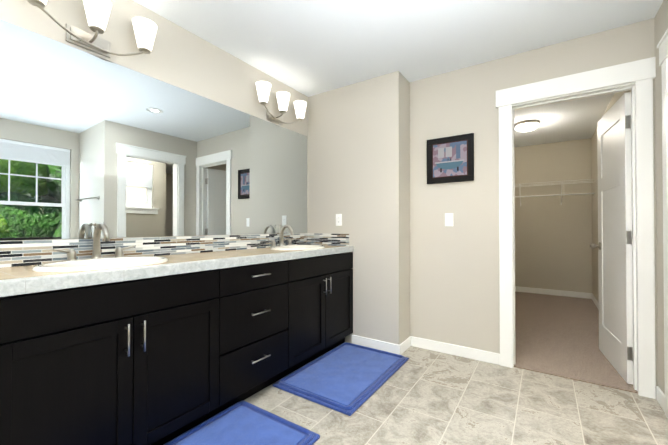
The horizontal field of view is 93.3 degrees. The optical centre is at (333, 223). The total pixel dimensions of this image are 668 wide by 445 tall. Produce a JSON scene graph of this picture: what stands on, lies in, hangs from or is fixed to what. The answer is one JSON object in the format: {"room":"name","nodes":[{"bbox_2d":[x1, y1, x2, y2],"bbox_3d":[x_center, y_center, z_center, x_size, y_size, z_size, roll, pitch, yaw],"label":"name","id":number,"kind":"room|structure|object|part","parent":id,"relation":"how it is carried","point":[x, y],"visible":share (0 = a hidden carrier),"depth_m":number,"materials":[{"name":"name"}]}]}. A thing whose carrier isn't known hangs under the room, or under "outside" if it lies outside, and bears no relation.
{"room":"bathroom","nodes":[
{"label":"bathroom","id":0,"kind":"room"},
{"bbox_2d":[27,0,156,57],"bbox_3d":[-1.246,-1.047,1.647,0.167,0.232,0.596,0,-1,34],"label":"sconce","id":1,"kind":"object","parent":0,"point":[98,14],"visible":1,"depth_m":1.65,"materials":[{"name":"white glass"}]},
{"bbox_2d":[0,0,307,240],"bbox_3d":[-1.464,-0.112,1.561,0.130,2.440,4.390,0,-1,34],"label":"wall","id":2,"kind":"structure","parent":0,"point":[87,140],"depth_m":1.88,"materials":[{"name":"clear glass"}]},
{"bbox_2d":[256,81,306,124],"bbox_3d":[-0.469,-1.036,2.811,0.167,0.232,0.596,0,-1,34],"label":"sconce","id":3,"kind":"object","parent":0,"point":[264,88],"visible":1,"depth_m":2.77,"materials":[{"name":"white glass"}]},
{"bbox_2d":[308,71,409,344],"bbox_3d":[0.202,-0.097,3.175,1.110,2.440,0.385,0,-1,34],"label":"wall","id":4,"kind":"structure","parent":0,"point":[359,156],"depth_m":2.88,"materials":[{"name":"beige paint"}]},
{"bbox_2d":[336,214,341,225],"bbox_3d":[0.046,-0.040,3.042,0.070,0.114,0.008,0,-1,34],"label":"electrical outlet plate","id":5,"kind":"object","parent":4,"relation":"attached to","point":[338,219],"visible":1,"depth_m":3.04,"materials":[{"name":"white plastic"}]},
{"bbox_2d":[352,335,401,354],"bbox_3d":[0.366,1.076,2.817,0.478,0.088,0.016,0,-1,34],"label":"baseboard","id":6,"kind":"structure","parent":4,"relation":"attached to","point":[358,340],"depth_m":2.79,"materials":[{"name":"white wood"}]},
{"bbox_2d":[133,0,662,146],"bbox_3d":[1.069,-1.368,2.028,3.840,0.080,7.960,0,-1,34],"label":"ceiling","id":7,"kind":"structure","parent":0,"point":[308,48],"depth_m":2.20,"materials":[{"name":"white paint"}]},
{"bbox_2d":[514,120,539,131],"bbox_3d":[2.506,-1.260,4.098,0.296,0.097,0.296,0,-1,34],"label":"closet ceiling light","id":8,"kind":"object","parent":7,"relation":"attached to","point":[526,126],"visible":0.98,"depth_m":4.01,"materials":[{"name":"white glass"}]},
{"bbox_2d":[244,342,667,444],"bbox_3d":[0.122,1.149,0.585,3.840,0.100,4.547,0,-1,34],"label":"floor","id":9,"kind":"structure","parent":0,"point":[420,396],"depth_m":1.88,"materials":[{"name":"tile"}]},
{"bbox_2d":[0,251,353,444],"bbox_3d":[-0.848,0.679,1.862,0.570,0.862,2.948,0,-1,34],"label":"bathroom vanity","id":10,"kind":"object","parent":9,"relation":"on","point":[106,340],"depth_m":1.47,"materials":[{"name":"black wood"}]},
{"bbox_2d":[0,247,353,290],"bbox_3d":[-0.859,0.223,1.874,0.543,0.051,2.948,0,-1,34],"label":"countertop","id":11,"kind":"structure","parent":10,"relation":"on","point":[11,278],"depth_m":1.43,"materials":[{"name":"white stone"}]},
{"bbox_2d":[52,223,135,258],"bbox_3d":[-1.208,0.096,1.634,0.164,0.201,0.362,0,-1,34],"label":"faucet","id":12,"kind":"object","parent":11,"relation":"on","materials":[{"name":"silver metal"}]},
{"bbox_2d":[16,255,187,274],"bbox_3d":[-1.085,0.262,1.515,0.400,0.169,0.536,0,-1,34],"label":"sink","id":13,"kind":"object","parent":11,"relation":"in","point":[46,266],"depth_m":1.54,"materials":[{"name":"white ceramic"}]},
{"bbox_2d":[268,225,295,246],"bbox_3d":[-0.425,0.107,2.807,0.164,0.201,0.362,0,-1,34],"label":"faucet","id":14,"kind":"object","parent":11,"relation":"on","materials":[{"name":"silver metal"}]},
{"bbox_2d":[260,243,335,250],"bbox_3d":[-0.302,0.274,2.687,0.400,0.169,0.536,0,-1,34],"label":"sink","id":15,"kind":"object","parent":11,"relation":"in","point":[283,246],"depth_m":2.82,"materials":[{"name":"white ceramic"}]},
{"bbox_2d":[163,400,319,444],"bbox_3d":[-0.578,1.090,1.415,0.605,0.032,0.930,0,-1,34],"label":"rug","id":16,"kind":"object","parent":9,"relation":"on","point":[242,422],"visible":1,"depth_m":1.65,"materials":[{"name":"blue fabric"}]},
{"bbox_2d":[272,342,408,415],"bbox_3d":[0.097,1.099,2.381,0.625,0.032,0.945,0,-1,34],"label":"rug","id":17,"kind":"object","parent":9,"relation":"on","point":[348,379],"visible":1,"depth_m":2.26,"materials":[{"name":"blue fabric"}]},
{"bbox_2d":[410,18,657,385],"bbox_3d":[1.417,-0.103,2.524,1.635,2.440,0.120,0,-1,34],"label":"wall","id":18,"kind":"structure","parent":0,"point":[454,285],"depth_m":2.63,"materials":[{"name":"beige paint"}]},
{"bbox_2d":[445,213,452,225],"bbox_3d":[0.994,-0.037,2.726,0.070,0.114,0.010,0,-1,34],"label":"switch plate","id":19,"kind":"object","parent":18,"relation":"attached to","point":[448,219],"visible":1,"depth_m":2.72,"materials":[{"name":"white plastic"}]},
{"bbox_2d":[427,133,473,183],"bbox_3d":[0.996,-0.556,2.722,0.390,0.394,0.023,0,-1,34],"label":"picture frame","id":20,"kind":"object","parent":18,"relation":"attached to","point":[450,159],"visible":1,"depth_m":2.71,"materials":[{"name":"black wood"}]},
{"bbox_2d":[408,336,499,364],"bbox_3d":[1.007,1.075,2.706,0.739,0.088,0.013,0,-1,34],"label":"baseboard","id":21,"kind":"structure","parent":18,"relation":"attached to","point":[460,351],"depth_m":2.68,"materials":[{"name":"white wood"}]},
{"bbox_2d":[496,57,655,398],"bbox_3d":[1.711,0.025,2.326,0.926,2.180,0.168,0,-1,34],"label":"door frame","id":22,"kind":"structure","parent":18,"relation":"attached to","point":[637,77],"depth_m":2.12,"materials":[{"name":"white wood"}]},
{"bbox_2d":[590,92,632,383],"bbox_3d":[2.178,0.097,2.505,0.176,2.015,0.700,0,-1,34],"label":"closet door","id":23,"kind":"structure","parent":18,"relation":"in","point":[614,248],"depth_m":2.40,"materials":[{"name":"white wood"}]},
{"bbox_3d":[2.343,0.192,2.751,0.176,0.064,0.107,0,-1,34],"label":"knob","id":24,"kind":"part","parent":23,"relation":"part of","materials":[{"name":"silver metal"}]},
{"bbox_2d":[625,115,631,359],"bbox_3d":[2.039,0.091,2.178,0.031,1.690,0.002,0,-1,28],"label":"closet door hinge leaf","id":25,"kind":"object","parent":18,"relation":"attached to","point":[628,237],"visible":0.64,"depth_m":2.18,"materials":[{"name":"silver metal"}]},
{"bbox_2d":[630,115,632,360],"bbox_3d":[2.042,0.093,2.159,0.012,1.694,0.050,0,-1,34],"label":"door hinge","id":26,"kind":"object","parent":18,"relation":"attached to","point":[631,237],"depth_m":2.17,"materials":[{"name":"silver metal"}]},
{"bbox_2d":[514,138,591,292],"bbox_3d":[3.306,-0.078,5.237,1.745,2.440,0.120,0,-1,34],"label":"wall","id":27,"kind":"structure","parent":0,"point":[553,241],"depth_m":5.03,"materials":[{"name":"beige paint"}]},
{"bbox_2d":[515,286,590,298],"bbox_3d":[3.266,1.090,5.171,1.440,0.088,0.016,0,-1,34],"label":"baseboard","id":28,"kind":"structure","parent":27,"relation":"attached to","point":[558,293],"depth_m":5.01,"materials":[{"name":"white wood"}]},
{"bbox_2d":[515,179,594,205],"bbox_3d":[3.157,-0.469,5.018,1.495,0.338,0.408,0,-1,34],"label":"wire closet shelf","id":29,"kind":"object","parent":27,"relation":"attached to","point":[535,184],"visible":0.62,"depth_m":4.77,"materials":[{"name":"white metal"}]},
{"bbox_2d":[514,291,637,393],"bbox_3d":[2.342,1.176,3.888,1.625,0.108,3.413,0,-1,34],"label":"floor","id":30,"kind":"structure","parent":0,"point":[555,335],"depth_m":3.02,"materials":[{"name":"beige carpet"}]},
{"bbox_2d":[591,0,667,393],"bbox_3d":[2.717,-0.100,2.891,0.120,2.440,4.675,0,-1,34],"label":"wall","id":31,"kind":"structure","parent":0,"point":[660,22],"depth_m":1.98,"materials":[{"name":"beige paint"}]},
{"bbox_2d":[590,293,598,309],"bbox_3d":[3.009,1.073,3.437,0.013,0.088,3.185,0,-1,34],"label":"baseboard","id":32,"kind":"structure","parent":31,"relation":"attached to","point":[593,298],"depth_m":4.39,"materials":[{"name":"white wood"}]},
{"bbox_2d":[657,28,667,417],"bbox_3d":[1.744,0.018,1.439,0.176,2.178,0.940,0,-1,34],"label":"door frame","id":33,"kind":"structure","parent":31,"relation":"attached to","point":[662,45],"depth_m":1.81,"materials":[{"name":"white wood"}]}
]}

